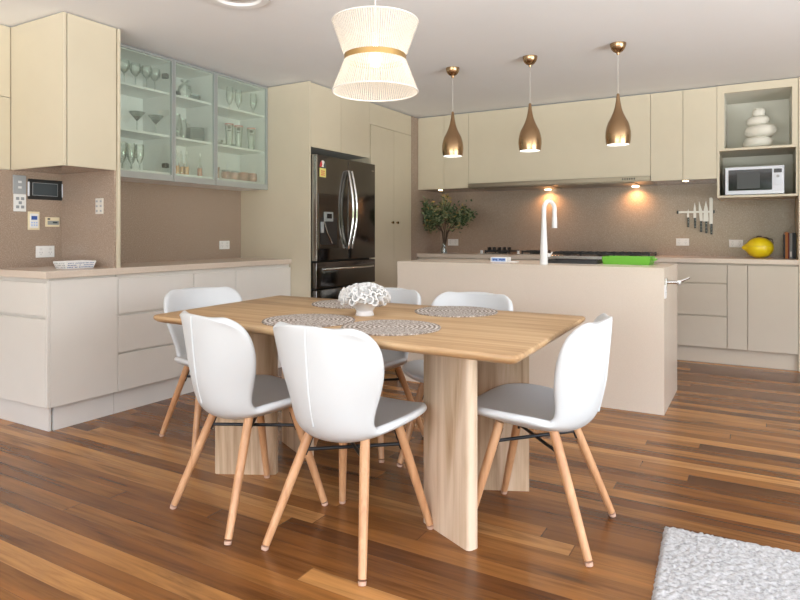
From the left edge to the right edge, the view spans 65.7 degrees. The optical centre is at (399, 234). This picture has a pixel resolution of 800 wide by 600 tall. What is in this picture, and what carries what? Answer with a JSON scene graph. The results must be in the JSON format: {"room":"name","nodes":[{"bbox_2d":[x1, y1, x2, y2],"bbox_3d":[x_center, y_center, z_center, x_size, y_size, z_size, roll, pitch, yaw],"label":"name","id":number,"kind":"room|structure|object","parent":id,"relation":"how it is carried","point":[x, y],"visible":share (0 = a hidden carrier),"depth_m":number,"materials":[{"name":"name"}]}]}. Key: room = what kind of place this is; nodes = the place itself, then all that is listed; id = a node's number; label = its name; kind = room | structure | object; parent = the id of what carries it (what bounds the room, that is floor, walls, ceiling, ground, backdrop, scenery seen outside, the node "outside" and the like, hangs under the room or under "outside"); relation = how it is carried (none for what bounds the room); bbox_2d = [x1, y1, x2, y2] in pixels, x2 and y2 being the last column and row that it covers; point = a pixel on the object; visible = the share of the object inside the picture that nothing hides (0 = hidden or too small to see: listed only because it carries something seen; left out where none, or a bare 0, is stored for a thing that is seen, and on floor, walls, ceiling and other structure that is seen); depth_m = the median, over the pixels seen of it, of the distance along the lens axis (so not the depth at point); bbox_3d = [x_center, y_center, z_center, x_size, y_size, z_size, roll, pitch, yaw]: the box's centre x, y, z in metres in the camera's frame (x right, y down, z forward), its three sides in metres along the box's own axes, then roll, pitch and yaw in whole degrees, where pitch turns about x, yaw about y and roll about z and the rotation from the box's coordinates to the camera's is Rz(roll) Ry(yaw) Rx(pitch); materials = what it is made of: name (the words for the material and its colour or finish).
{"room":"dining room","nodes":[
{"label":"dining room","id":0,"kind":"room"},
{"bbox_2d":[0,360,799,599],"bbox_3d":[0.510,1.135,1.784,7.300,0.060,9.600,0,0,30],"label":"floor","id":1,"kind":"structure","parent":0,"point":[86,513],"depth_m":2.48,"materials":[{"name":"wood"}]},
{"bbox_2d":[0,275,117,431],"bbox_3d":[-2.092,0.676,3.752,0.585,0.858,0.436,0,0,30],"label":"base cabinet","id":2,"kind":"object","parent":1,"relation":"on","point":[59,336],"visible":1,"depth_m":3.57,"materials":[{"name":"wood"}]},
{"bbox_2d":[0,258,291,278],"bbox_3d":[-1.685,0.225,4.447,0.595,0.040,2.078,0,0,30],"label":"benchtop","id":3,"kind":"object","parent":2,"relation":"on","point":[44,272],"visible":1,"depth_m":3.99,"materials":[{"name":"stone"}]},
{"bbox_2d":[53,260,95,268],"bbox_3d":[-1.980,0.183,3.770,0.129,0.044,0.201,0,0,30],"label":"serving dish","id":4,"kind":"object","parent":3,"relation":"on","point":[75,264],"visible":1,"depth_m":3.72,"materials":[{"name":"white"}]},
{"bbox_2d":[116,29,119,267],"bbox_3d":[-1.979,-0.531,3.960,0.572,1.472,0.018,0,0,30],"label":"divider panel","id":5,"kind":"object","parent":3,"relation":"on","point":[117,30],"visible":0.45,"depth_m":3.81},
{"bbox_2d":[62,170,115,267],"bbox_3d":[-1.990,-0.095,3.947,0.543,0.600,0.014,0,0,30],"label":"backsplash","id":6,"kind":"structure","parent":5,"relation":"attached to","point":[86,235],"depth_m":3.93,"materials":[{"name":"tile"}]},
{"bbox_2d":[95,198,103,213],"bbox_3d":[-1.879,-0.177,3.869,0.074,0.098,0.010,0,0,30],"label":"switch plate","id":7,"kind":"object","parent":6,"relation":"attached to","point":[99,202],"visible":1,"depth_m":3.86,"materials":[{"name":"plastic"}]},
{"bbox_2d":[114,270,193,413],"bbox_3d":[-1.828,0.676,4.194,0.570,0.858,0.590,0,0,30],"label":"drawer unit","id":8,"kind":"object","parent":1,"relation":"on","point":[148,371],"visible":0.58,"depth_m":3.97,"materials":[{"name":"wood"}]},
{"bbox_2d":[159,287,241,453],"bbox_3d":[-0.997,0.705,3.349,0.464,0.807,0.532,0,0,-40],"label":"dining chair","id":9,"kind":"object","parent":1,"relation":"on","point":[193,297],"visible":0.31,"depth_m":3.38,"materials":[{"name":"white plastic"}]},
{"bbox_2d":[190,267,235,391],"bbox_3d":[-1.580,0.676,4.623,0.570,0.858,0.401,0,0,30],"label":"base cabinet","id":10,"kind":"object","parent":1,"relation":"on","point":[217,277],"visible":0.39,"depth_m":4.48,"materials":[{"name":"wood"}]},
{"bbox_2d":[170,311,327,544],"bbox_3d":[-0.604,0.705,2.519,0.464,0.807,0.532,0,0,44],"label":"dining chair","id":11,"kind":"object","parent":1,"relation":"on","point":[221,356],"visible":0.87,"depth_m":2.32,"materials":[{"name":"white plastic"}]},
{"bbox_2d":[234,264,290,367],"bbox_3d":[-1.322,0.676,5.070,0.570,0.858,0.632,0,0,30],"label":"base cabinet","id":12,"kind":"object","parent":1,"relation":"on","point":[252,282],"visible":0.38,"depth_m":4.91,"materials":[{"name":"wood"}]},
{"bbox_2d":[241,81,369,296],"bbox_3d":[-0.850,-0.081,5.707,0.780,2.372,0.935,0,0,30],"label":"tall cabinet","id":13,"kind":"object","parent":1,"relation":"on","point":[305,119],"visible":0.72,"depth_m":5.27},
{"bbox_2d":[311,154,374,298],"bbox_3d":[-0.754,0.220,5.666,0.827,1.770,0.908,0,0,30],"label":"refrigerator","id":14,"kind":"object","parent":1,"relation":"on","point":[342,190],"visible":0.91,"depth_m":5.39,"materials":[{"name":"metal"}]},
{"bbox_2d":[261,322,433,585],"bbox_3d":[-0.174,0.705,2.257,0.464,0.807,0.532,0,0,32],"label":"dining chair","id":15,"kind":"object","parent":1,"relation":"on","point":[334,378],"visible":1,"depth_m":2.05,"materials":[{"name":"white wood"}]},
{"bbox_2d":[153,295,584,550],"bbox_3d":[-0.179,0.730,2.717,1.835,0.750,1.014,0,0,31],"label":"dining table","id":16,"kind":"object","parent":1,"relation":"on","point":[467,358],"visible":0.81,"depth_m":2.36,"materials":[{"name":"brown wood"}]},
{"bbox_2d":[261,314,354,326],"bbox_3d":[-0.374,0.352,2.540,0.380,0.006,0.380,0,0,30],"label":"placemat","id":17,"kind":"object","parent":16,"relation":"on","point":[315,320],"visible":0.9,"depth_m":2.51,"materials":[{"name":"wicker"}]},
{"bbox_2d":[312,300,385,308],"bbox_3d":[-0.259,0.352,3.152,0.380,0.006,0.380,0,0,27],"label":"placemat","id":18,"kind":"object","parent":16,"relation":"on","point":[336,304],"visible":0.43,"depth_m":3.06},
{"bbox_2d":[338,282,390,316],"bbox_3d":[-0.155,0.281,2.717,0.234,0.147,0.233,0,0,30],"label":"ornament","id":19,"kind":"object","parent":16,"relation":"on","point":[364,297],"visible":1,"depth_m":2.65,"materials":[{"name":"ceramic"}]},
{"bbox_2d":[341,320,440,335],"bbox_3d":[-0.035,0.352,2.350,0.380,0.006,0.380,0,0,23],"label":"placemat","id":20,"kind":"object","parent":16,"relation":"on","point":[370,327],"visible":0.94,"depth_m":2.32,"materials":[{"name":"wicker"}]},
{"bbox_2d":[415,306,497,316],"bbox_3d":[0.256,0.352,2.836,0.380,0.006,0.380,0,0,17],"label":"placemat","id":21,"kind":"object","parent":16,"relation":"on","point":[437,311],"visible":1,"depth_m":2.81,"materials":[{"name":"wicker"}]},
{"bbox_2d":[314,287,423,462],"bbox_3d":[-0.162,0.705,3.289,0.464,0.807,0.532,0,0,30],"label":"dining chair","id":22,"kind":"object","parent":1,"relation":"on","point":[392,359],"visible":0.27,"depth_m":3.34,"materials":[{"name":"white plastic"}]},
{"bbox_2d":[352,103,410,287],"bbox_3d":[-0.411,-0.081,6.444,0.804,2.372,0.811,0,0,30],"label":"pantry cabinet","id":23,"kind":"object","parent":1,"relation":"on","point":[390,130],"visible":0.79,"depth_m":6.23,"materials":[{"name":"beige wood"}]},
{"bbox_2d":[411,116,439,259],"bbox_3d":[0.291,-0.080,6.923,0.020,2.370,0.718,0,0,30],"label":"wall","id":24,"kind":"structure","parent":1,"relation":"on","point":[422,241],"depth_m":6.73,"materials":[{"name":"paint"}]},
{"bbox_2d":[418,257,477,259],"bbox_3d":[0.629,0.676,6.790,0.700,0.858,0.550,0,0,30],"label":"base cabinet","id":25,"kind":"object","parent":1,"relation":"on","point":[419,258],"visible":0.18,"depth_m":6.65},
{"bbox_2d":[417,247,553,259],"bbox_3d":[0.938,0.189,6.608,1.413,0.112,0.584,0,0,30],"label":"benchtop","id":26,"kind":"object","parent":25,"relation":"on","point":[434,254],"depth_m":6.42,"materials":[{"name":"stone"}]},
{"bbox_3d":[0.479,0.146,6.744,0.064,0.118,0.064,0,0,30],"label":"bud vase","id":27,"kind":"object","parent":26,"relation":"on","visible":0},
{"bbox_2d":[420,192,477,249],"bbox_3d":[0.540,-0.147,6.683,0.671,0.646,0.367,0,0,30],"label":"leafy branches","id":28,"kind":"object","parent":27,"relation":"in","point":[432,218],"visible":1,"depth_m":6.71,"materials":[{"name":"green plant"}]},
{"bbox_2d":[397,292,512,466],"bbox_3d":[0.284,0.705,3.031,0.464,0.807,0.532,0,0,30],"label":"dining chair","id":29,"kind":"object","parent":1,"relation":"on","point":[414,369],"visible":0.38,"depth_m":3.14,"materials":[{"name":"white plastic"}]},
{"bbox_2d":[397,258,676,414],"bbox_3d":[0.974,0.644,4.559,1.885,0.922,0.710,0,0,30],"label":"kitchen island","id":30,"kind":"object","parent":1,"relation":"on","point":[642,366],"visible":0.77,"depth_m":4.03,"materials":[{"name":"stone"}]},
{"bbox_2d":[491,257,510,261],"bbox_3d":[0.756,0.188,4.649,0.130,0.035,0.092,0,0,30],"label":"packet","id":31,"kind":"object","parent":30,"relation":"on","point":[493,259],"visible":0.91,"depth_m":4.61,"materials":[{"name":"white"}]},
{"bbox_2d":[540,199,556,264],"bbox_3d":[1.028,-0.020,4.281,0.092,0.450,0.159,0,0,30],"label":"tap","id":32,"kind":"object","parent":30,"relation":"on","point":[544,254],"visible":1,"depth_m":4.23,"materials":[{"name":"metal"}]},
{"bbox_2d":[548,258,602,263],"bbox_3d":[1.269,0.294,4.492,0.385,0.222,0.310,0,0,30],"label":"sink","id":33,"kind":"object","parent":30,"relation":"in","point":[559,261],"depth_m":4.38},
{"bbox_2d":[602,256,656,264],"bbox_3d":[1.599,0.179,4.296,0.340,0.052,0.235,0,0,30],"label":"tray","id":34,"kind":"object","parent":30,"relation":"on","point":[621,260],"visible":1,"depth_m":4.21,"materials":[{"name":"green plastic"}]},
{"bbox_2d":[665,277,689,285],"bbox_3d":[1.705,0.289,3.803,0.140,0.061,0.050,0,0,25],"label":"towel hook","id":35,"kind":"object","parent":30,"relation":"attached to","point":[678,282],"visible":0.99,"depth_m":3.80,"materials":[{"name":"metal"}]},
{"bbox_2d":[477,313,615,566],"bbox_3d":[0.531,0.705,2.358,0.532,0.807,0.464,0,0,29],"label":"dining chair","id":36,"kind":"object","parent":1,"relation":"on","point":[581,368],"visible":0.95,"depth_m":2.19,"materials":[{"name":"white plastic"}]},
{"bbox_2d":[548,251,658,258],"bbox_3d":[1.953,0.636,5.993,0.956,0.937,0.634,0,0,30],"label":"range cooker","id":37,"kind":"object","parent":1,"relation":"on","point":[557,254],"visible":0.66,"depth_m":5.90,"materials":[{"name":"metal"}]},
{"bbox_2d":[654,262,726,363],"bbox_3d":[2.644,0.676,5.627,0.604,0.858,0.550,0,0,30],"label":"drawer unit","id":38,"kind":"object","parent":1,"relation":"on","point":[702,298],"visible":0.55,"depth_m":5.34,"materials":[{"name":"wood"}]},
{"bbox_2d":[651,526,799,599],"bbox_3d":[1.337,1.094,1.246,1.606,0.021,1.619,0,0,27],"label":"rug","id":39,"kind":"object","parent":1,"relation":"on","point":[691,565],"visible":1,"depth_m":2.01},
{"bbox_2d":[654,256,798,264],"bbox_3d":[2.863,0.225,5.497,1.112,0.040,0.584,0,0,30],"label":"benchtop","id":40,"kind":"object","parent":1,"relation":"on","point":[679,259],"visible":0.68,"depth_m":5.29,"materials":[{"name":"stone"}]},
{"bbox_2d":[742,236,773,257],"bbox_3d":[3.124,0.108,5.379,0.204,0.194,0.203,0,0,-14],"label":"lemon","id":41,"kind":"object","parent":40,"relation":"on","point":[757,247],"visible":1,"depth_m":5.32,"materials":[{"name":"yellow plant"}]},
{"bbox_2d":[785,232,787,258],"bbox_3d":[3.337,0.092,5.348,0.018,0.225,0.160,0,0,30],"label":"book","id":42,"kind":"object","parent":40,"relation":"on","point":[786,233],"visible":0.93,"depth_m":5.28,"materials":[{"name":"paper"}]},
{"bbox_2d":[789,233,791,258],"bbox_3d":[3.364,0.098,5.332,0.020,0.215,0.161,0,0,30],"label":"book","id":43,"kind":"object","parent":40,"relation":"on","point":[790,234],"visible":0.93,"depth_m":5.26,"materials":[{"name":"paper"}]},
{"bbox_2d":[792,233,795,258],"bbox_3d":[3.384,0.095,5.321,0.025,0.220,0.160,0,0,30],"label":"book","id":44,"kind":"object","parent":40,"relation":"on","point":[793,234],"visible":0.89,"depth_m":5.25,"materials":[{"name":"paper"}]},
{"bbox_2d":[727,264,747,365],"bbox_3d":[2.971,0.676,5.438,0.152,0.858,0.550,0,0,30],"label":"base cabinet","id":45,"kind":"object","parent":1,"relation":"on","point":[737,274],"visible":0.97,"depth_m":5.21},
{"bbox_2d":[748,264,797,370],"bbox_3d":[3.192,0.676,5.311,0.357,0.858,0.550,0,0,30],"label":"base cabinet","id":46,"kind":"object","parent":1,"relation":"on","point":[772,289],"visible":0.98,"depth_m":5.08,"materials":[{"name":"wood"}]},
{"bbox_2d":[795,77,799,371],"bbox_3d":[3.619,-0.081,5.081,0.612,2.372,0.580,0,0,30],"label":"tall cabinet","id":47,"kind":"object","parent":1,"relation":"on","point":[797,199],"visible":0.51,"depth_m":5.01,"materials":[{"name":"wood"}]},
{"bbox_2d":[0,0,799,117],"bbox_3d":[0.510,-1.315,1.784,7.300,0.080,9.600,0,0,30],"label":"ceiling","id":48,"kind":"structure","parent":0,"point":[672,45],"depth_m":4.07,"materials":[{"name":"paint"}]},
{"bbox_2d":[209,0,269,8],"bbox_3d":[-0.869,-1.268,3.296,0.356,0.014,0.356,0,0,30],"label":"ceiling vent","id":49,"kind":"object","parent":48,"relation":"in","point":[259,3],"visible":1,"depth_m":3.40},
{"bbox_2d":[331,0,418,101],"bbox_3d":[-0.110,-0.952,2.742,0.386,0.646,0.386,0,0,-19],"label":"pendant lamp","id":50,"kind":"object","parent":48,"relation":"hanging from","point":[377,52],"visible":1,"depth_m":2.64,"materials":[{"name":"white"}]},
{"bbox_2d":[442,66,462,156],"bbox_3d":[0.404,-0.938,4.744,0.164,0.675,0.164,0,0,30],"label":"pendant","id":51,"kind":"object","parent":48,"relation":"hanging from","point":[452,145],"visible":1,"depth_m":4.70,"materials":[{"name":"brown metal"}]},
{"bbox_2d":[518,55,541,151],"bbox_3d":[0.932,-0.938,4.439,0.164,0.675,0.164,0,0,30],"label":"pendant","id":52,"kind":"object","parent":48,"relation":"hanging from","point":[530,140],"visible":1,"depth_m":4.39,"materials":[{"name":"brown metal"}]},
{"bbox_2d":[605,41,630,145],"bbox_3d":[1.457,-0.938,4.136,0.164,0.675,0.164,0,0,30],"label":"pendant","id":53,"kind":"object","parent":48,"relation":"hanging from","point":[618,131],"visible":1,"depth_m":4.09,"materials":[{"name":"brown metal"}]},
{"bbox_3d":[2.937,-0.085,5.867,7.180,2.380,0.100,0,0,30],"label":"wall","id":54,"kind":"structure","parent":0,"visible":0},
{"bbox_2d":[418,116,461,192],"bbox_3d":[0.470,-0.876,6.896,0.313,0.782,0.554,0,0,30],"label":"upper cabinet","id":55,"kind":"object","parent":54,"relation":"attached to","point":[430,129],"visible":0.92,"depth_m":6.66,"materials":[{"name":"laminate"}]},
{"bbox_2d":[448,239,457,245],"bbox_3d":[0.611,0.090,7.129,0.130,0.075,0.011,0,0,30],"label":"power outlet","id":56,"kind":"object","parent":54,"relation":"attached to","point":[451,242],"visible":1,"depth_m":7.13,"materials":[{"name":"grey"}]},
{"bbox_2d":[444,113,481,191],"bbox_3d":[0.729,-0.876,6.746,0.283,0.782,0.554,0,0,30],"label":"upper cabinet","id":57,"kind":"object","parent":54,"relation":"attached to","point":[456,169],"visible":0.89,"depth_m":6.49,"materials":[{"name":"laminate"}]},
{"bbox_2d":[469,94,650,183],"bbox_3d":[1.618,-0.897,6.233,1.769,0.740,0.554,0,0,30],"label":"upper cabinet","id":58,"kind":"object","parent":54,"relation":"attached to","point":[573,146],"visible":0.96,"depth_m":5.95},
{"bbox_2d":[468,176,656,191],"bbox_3d":[1.612,-0.496,6.223,1.766,0.059,0.578,0,0,30],"label":"range hood","id":59,"kind":"object","parent":58,"relation":"attached to","point":[634,181],"visible":1,"depth_m":6.01,"materials":[{"name":"metal"}]},
{"bbox_2d":[440,183,794,256],"bbox_3d":[1.984,-0.155,6.351,3.485,0.720,0.015,0,0,30],"label":"backsplash","id":60,"kind":"structure","parent":54,"relation":"attached to","point":[628,218],"depth_m":6.21,"materials":[{"name":"tile"}]},
{"bbox_2d":[651,90,687,184],"bbox_3d":[2.500,-0.873,5.724,0.265,0.788,0.554,0,0,30],"label":"upper cabinet","id":61,"kind":"object","parent":54,"relation":"attached to","point":[666,107],"visible":0.97,"depth_m":5.48,"materials":[{"name":"laminate"}]},
{"bbox_2d":[676,238,688,245],"bbox_3d":[2.703,0.072,5.921,0.115,0.070,0.011,0,0,30],"label":"power outlet","id":62,"kind":"object","parent":54,"relation":"attached to","point":[679,241],"visible":1,"depth_m":5.92,"materials":[{"name":"grey"}]},
{"bbox_2d":[677,210,714,213],"bbox_3d":[2.799,-0.213,5.863,0.324,0.029,0.016,0,0,30],"label":"rack","id":63,"kind":"object","parent":54,"relation":"attached to","point":[678,212],"visible":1,"depth_m":5.88,"materials":[{"name":"metal"}]},
{"bbox_2d":[699,202,702,231],"bbox_3d":[2.832,-0.170,5.830,0.036,0.294,0.016,0,0,30],"label":"kitchen knife","id":64,"kind":"object","parent":63,"relation":"attached to","point":[700,209],"visible":1,"depth_m":5.83,"materials":[{"name":"metal"}]},
{"bbox_2d":[703,203,708,232],"bbox_3d":[2.870,-0.165,5.808,0.044,0.304,0.016,0,0,30],"label":"kitchen knife","id":65,"kind":"object","parent":63,"relation":"attached to","point":[705,217],"visible":1,"depth_m":5.81,"materials":[{"name":"metal"}]},
{"bbox_2d":[709,197,712,234],"bbox_3d":[2.908,-0.173,5.786,0.028,0.347,0.016,0,0,30],"label":"kitchen knife","id":66,"kind":"object","parent":63,"relation":"attached to","point":[711,198],"visible":1,"depth_m":5.79,"materials":[{"name":"metal"}]},
{"bbox_2d":[683,87,716,183],"bbox_3d":[2.730,-0.873,5.591,0.264,0.788,0.554,0,0,30],"label":"upper cabinet","id":67,"kind":"object","parent":54,"relation":"attached to","point":[699,105],"visible":0.96,"depth_m":5.35,"materials":[{"name":"laminate"}]},
{"bbox_2d":[729,240,742,246],"bbox_3d":[3.092,0.083,5.696,0.115,0.070,0.011,0,0,30],"label":"power outlet","id":68,"kind":"object","parent":54,"relation":"attached to","point":[732,243],"visible":0.91,"depth_m":5.70,"materials":[{"name":"grey"}]},
{"bbox_2d":[717,78,797,200],"bbox_3d":[3.098,-0.789,5.378,0.584,0.952,0.554,0,0,30],"label":"shelf unit","id":69,"kind":"object","parent":54,"relation":"attached to","point":[736,103],"visible":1,"depth_m":5.43,"materials":[{"name":"wood"}]},
{"bbox_2d":[724,165,783,195],"bbox_3d":[3.044,-0.450,5.327,0.435,0.238,0.390,0,0,30],"label":"microwave","id":70,"kind":"object","parent":69,"relation":"on","point":[755,180],"visible":0.8,"depth_m":5.17,"materials":[{"name":"grey"}]},
{"bbox_2d":[743,108,776,146],"bbox_3d":[3.085,-0.907,5.309,0.257,0.354,0.195,0,0,30],"label":"sculpture","id":71,"kind":"object","parent":69,"relation":"on","point":[758,132],"visible":0.95,"depth_m":5.25,"materials":[{"name":"ceramic"}]},
{"bbox_3d":[-2.599,-0.085,3.579,0.120,2.380,9.600,0,0,30],"label":"wall","id":72,"kind":"structure","parent":0,"visible":0},
{"bbox_2d":[0,25,9,169],"bbox_3d":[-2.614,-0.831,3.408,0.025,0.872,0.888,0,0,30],"label":"upper cabinet","id":73,"kind":"object","parent":72,"relation":"attached to","point":[4,30],"visible":1,"depth_m":3.76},
{"bbox_2d":[13,175,25,193],"bbox_3d":[-2.359,-0.310,3.839,0.011,0.115,0.078,0,0,30],"label":"switch plate","id":74,"kind":"object","parent":72,"relation":"attached to","point":[19,181],"visible":1,"depth_m":3.84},
{"bbox_2d":[13,194,25,211],"bbox_3d":[-2.358,-0.197,3.841,0.011,0.108,0.074,0,0,30],"label":"switch plate","id":75,"kind":"object","parent":72,"relation":"attached to","point":[19,200],"visible":1,"depth_m":3.84,"materials":[{"name":"grey"}]},
{"bbox_2d":[0,169,61,267],"bbox_3d":[-2.534,-0.095,3.559,0.012,0.600,1.230,0,0,30],"label":"backsplash","id":76,"kind":"structure","parent":72,"relation":"attached to","point":[18,244],"depth_m":3.87,"materials":[{"name":"tile"}]},
{"bbox_2d":[28,211,39,229],"bbox_3d":[-2.315,-0.087,3.914,0.012,0.116,0.072,0,0,30],"label":"thermostat","id":77,"kind":"object","parent":72,"relation":"attached to","point":[33,217],"visible":1,"depth_m":3.91,"materials":[{"name":"white"}]},
{"bbox_2d":[36,246,53,257],"bbox_3d":[-2.279,0.110,3.977,0.011,0.074,0.118,0,0,30],"label":"power outlet","id":78,"kind":"object","parent":72,"relation":"attached to","point":[41,251],"visible":1,"depth_m":3.97,"materials":[{"name":"grey"}]},
{"bbox_2d":[28,179,62,200],"bbox_3d":[-2.275,-0.287,3.982,0.013,0.128,0.234,0,0,30],"label":"tablet","id":79,"kind":"object","parent":72,"relation":"attached to","point":[39,189],"visible":1,"depth_m":3.97,"materials":[{"name":"grey"}]},
{"bbox_2d":[45,217,59,226],"bbox_3d":[-2.256,-0.081,4.018,0.010,0.062,0.092,0,0,30],"label":"thermostat","id":80,"kind":"object","parent":72,"relation":"attached to","point":[49,221],"visible":1,"depth_m":4.01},
{"bbox_2d":[10,12,115,173],"bbox_3d":[-2.072,-0.831,3.805,0.565,0.872,0.339,0,0,30],"label":"upper cabinet","id":81,"kind":"object","parent":72,"relation":"attached to","point":[63,64],"visible":1,"depth_m":3.66,"materials":[{"name":"wood"}]},
{"bbox_2d":[120,44,173,182],"bbox_3d":[-1.925,-0.824,4.295,0.329,0.881,0.598,0,0,30],"label":"display cabinet","id":82,"kind":"object","parent":72,"relation":"attached to","point":[138,93],"visible":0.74,"depth_m":4.49,"materials":[{"name":"glass"}]},
{"bbox_2d":[120,59,129,81],"bbox_3d":[-1.881,-1.107,4.221,0.080,0.165,0.080,0,0,30],"label":"wine glass","id":83,"kind":"object","parent":82,"relation":"on","point":[128,61],"visible":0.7,"depth_m":4.22,"materials":[{"name":"white"}]},
{"bbox_2d":[127,143,135,168],"bbox_3d":[-1.860,-0.537,4.278,0.064,0.185,0.064,0,0,30],"label":"stemmed glass","id":84,"kind":"object","parent":82,"relation":"in","point":[127,143],"visible":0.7,"depth_m":4.28,"materials":[{"name":"white"}]},
{"bbox_2d":[130,62,141,76],"bbox_3d":[-1.844,-1.107,4.315,0.080,0.165,0.080,0,0,30],"label":"wine glass","id":85,"kind":"object","parent":82,"relation":"on","point":[131,64],"visible":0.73,"depth_m":4.31,"materials":[{"name":"white"}]},
{"bbox_2d":[129,111,144,126],"bbox_3d":[-1.833,-0.784,4.315,0.110,0.135,0.110,0,0,30],"label":"cocktail glass","id":86,"kind":"object","parent":82,"relation":"on","point":[137,115],"visible":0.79,"depth_m":4.29,"materials":[{"name":"white"}]},
{"bbox_2d":[135,144,143,163],"bbox_3d":[-1.825,-0.537,4.339,0.064,0.185,0.064,0,0,30],"label":"stemmed glass","id":87,"kind":"object","parent":82,"relation":"in","point":[135,144],"visible":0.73,"depth_m":4.34,"materials":[{"name":"white"}]},
{"bbox_2d":[120,81,168,98],"bbox_3d":[-1.935,-1.017,4.301,0.285,0.016,0.566,0,0,30],"label":"shelf","id":88,"kind":"object","parent":82,"relation":"attached to","point":[127,90],"depth_m":4.43,"materials":[{"name":"glass"}]},
{"bbox_2d":[120,127,168,139],"bbox_3d":[-1.935,-0.709,4.301,0.285,0.016,0.566,0,0,30],"label":"shelf","id":89,"kind":"object","parent":82,"relation":"attached to","point":[125,133],"depth_m":4.43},
{"bbox_2d":[141,65,152,79],"bbox_3d":[-1.791,-1.107,4.377,0.080,0.165,0.080,0,0,30],"label":"wine glass","id":90,"kind":"object","parent":82,"relation":"on","point":[142,66],"visible":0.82,"depth_m":4.37,"materials":[{"name":"white"}]},
{"bbox_2d":[149,68,160,83],"bbox_3d":[-1.764,-1.107,4.454,0.080,0.165,0.080,0,0,30],"label":"wine glass","id":91,"kind":"object","parent":82,"relation":"on","point":[159,73],"visible":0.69,"depth_m":4.45,"materials":[{"name":"white"}]},
{"bbox_2d":[148,114,163,132],"bbox_3d":[-1.756,-0.784,4.449,0.110,0.135,0.110,0,0,30],"label":"cocktail glass","id":92,"kind":"object","parent":82,"relation":"on","point":[155,118],"visible":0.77,"depth_m":4.42,"materials":[{"name":"white"}]},
{"bbox_2d":[120,181,240,262],"bbox_3d":[-1.814,-0.095,4.806,0.012,0.600,1.590,0,0,30],"label":"backsplash","id":93,"kind":"structure","parent":72,"relation":"attached to","point":[159,222],"depth_m":4.88,"materials":[{"name":"tile"}]},
{"bbox_2d":[150,60,215,186],"bbox_3d":[-1.675,-0.824,4.728,0.329,0.881,0.400,0,0,30],"label":"display cabinet","id":94,"kind":"object","parent":72,"relation":"attached to","point":[201,113],"visible":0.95,"depth_m":4.84,"materials":[{"name":"glass"}]},
{"bbox_2d":[176,118,187,137],"bbox_3d":[-1.677,-0.804,4.786,0.115,0.175,0.100,0,0,-23],"label":"bottle","id":95,"kind":"object","parent":94,"relation":"on","point":[186,123],"visible":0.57,"depth_m":4.76,"materials":[{"name":"white"}]},
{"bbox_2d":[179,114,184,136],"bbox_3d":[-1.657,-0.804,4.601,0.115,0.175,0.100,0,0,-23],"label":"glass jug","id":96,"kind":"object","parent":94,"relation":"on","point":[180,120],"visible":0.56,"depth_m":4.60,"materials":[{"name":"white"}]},
{"bbox_2d":[177,79,192,97],"bbox_3d":[-1.633,-1.097,4.701,0.110,0.145,0.110,0,0,30],"label":"glass jug","id":97,"kind":"object","parent":94,"relation":"on","point":[183,83],"visible":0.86,"depth_m":4.68,"materials":[{"name":"white"}]},
{"bbox_2d":[183,151,188,174],"bbox_3d":[-1.620,-0.538,4.694,0.042,0.187,0.042,0,0,30],"label":"bottle","id":98,"kind":"object","parent":94,"relation":"in","point":[186,169],"visible":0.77,"depth_m":4.69,"materials":[{"name":"clear glass"}]},
{"bbox_2d":[176,95,210,108],"bbox_3d":[-1.685,-1.017,4.734,0.285,0.016,0.368,0,0,30],"label":"shelf","id":99,"kind":"object","parent":94,"relation":"attached to","point":[182,102],"depth_m":4.80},
{"bbox_2d":[176,137,210,146],"bbox_3d":[-1.685,-0.709,4.734,0.285,0.016,0.368,0,0,30],"label":"shelf","id":100,"kind":"object","parent":94,"relation":"attached to","point":[180,142],"depth_m":4.77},
{"bbox_2d":[197,153,201,175],"bbox_3d":[-1.559,-0.538,4.820,0.038,0.187,0.038,0,0,30],"label":"bottle","id":101,"kind":"object","parent":94,"relation":"in","point":[199,170],"visible":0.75,"depth_m":4.81,"materials":[{"name":"clear glass"}]},
{"bbox_2d":[219,241,229,248],"bbox_3d":[-1.507,0.090,5.315,0.011,0.072,0.115,0,0,30],"label":"power outlet","id":102,"kind":"object","parent":72,"relation":"attached to","point":[222,244],"visible":1,"depth_m":5.31,"materials":[{"name":"grey"}]},
{"bbox_2d":[190,72,267,190],"bbox_3d":[-1.427,-0.824,5.157,0.329,0.881,0.590,0,0,30],"label":"display cabinet","id":103,"kind":"object","parent":72,"relation":"attached to","point":[244,160],"visible":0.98,"depth_m":5.33,"materials":[{"name":"glass"}]},
{"bbox_2d":[225,123,233,145],"bbox_3d":[-1.398,-0.812,5.068,0.074,0.190,0.074,0,0,30],"label":"beer glass","id":104,"kind":"object","parent":103,"relation":"on","point":[232,125],"visible":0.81,"depth_m":5.05,"materials":[{"name":"white"}]},
{"bbox_2d":[226,87,233,104],"bbox_3d":[-1.401,-1.117,5.093,0.064,0.185,0.064,0,0,30],"label":"wine glass","id":105,"kind":"object","parent":103,"relation":"on","point":[230,103],"visible":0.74,"depth_m":5.09,"materials":[{"name":"white"}]},
{"bbox_2d":[234,125,242,147],"bbox_3d":[-1.348,-0.812,5.166,0.074,0.190,0.074,0,0,30],"label":"beer glass","id":106,"kind":"object","parent":103,"relation":"on","point":[235,127],"visible":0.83,"depth_m":5.15,"materials":[{"name":"white"}]},
{"bbox_2d":[218,105,263,119],"bbox_3d":[-1.437,-1.017,5.163,0.285,0.016,0.558,0,0,30],"label":"shelf","id":107,"kind":"object","parent":103,"relation":"attached to","point":[224,113],"depth_m":5.25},
{"bbox_2d":[218,144,263,154],"bbox_3d":[-1.437,-0.709,5.163,0.285,0.016,0.558,0,0,30],"label":"shelf","id":108,"kind":"object","parent":103,"relation":"attached to","point":[222,149],"depth_m":5.23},
{"bbox_2d":[247,127,255,149],"bbox_3d":[-1.269,-0.812,5.282,0.074,0.190,0.074,0,0,30],"label":"beer glass","id":109,"kind":"object","parent":103,"relation":"on","point":[249,128],"visible":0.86,"depth_m":5.27,"materials":[{"name":"white"}]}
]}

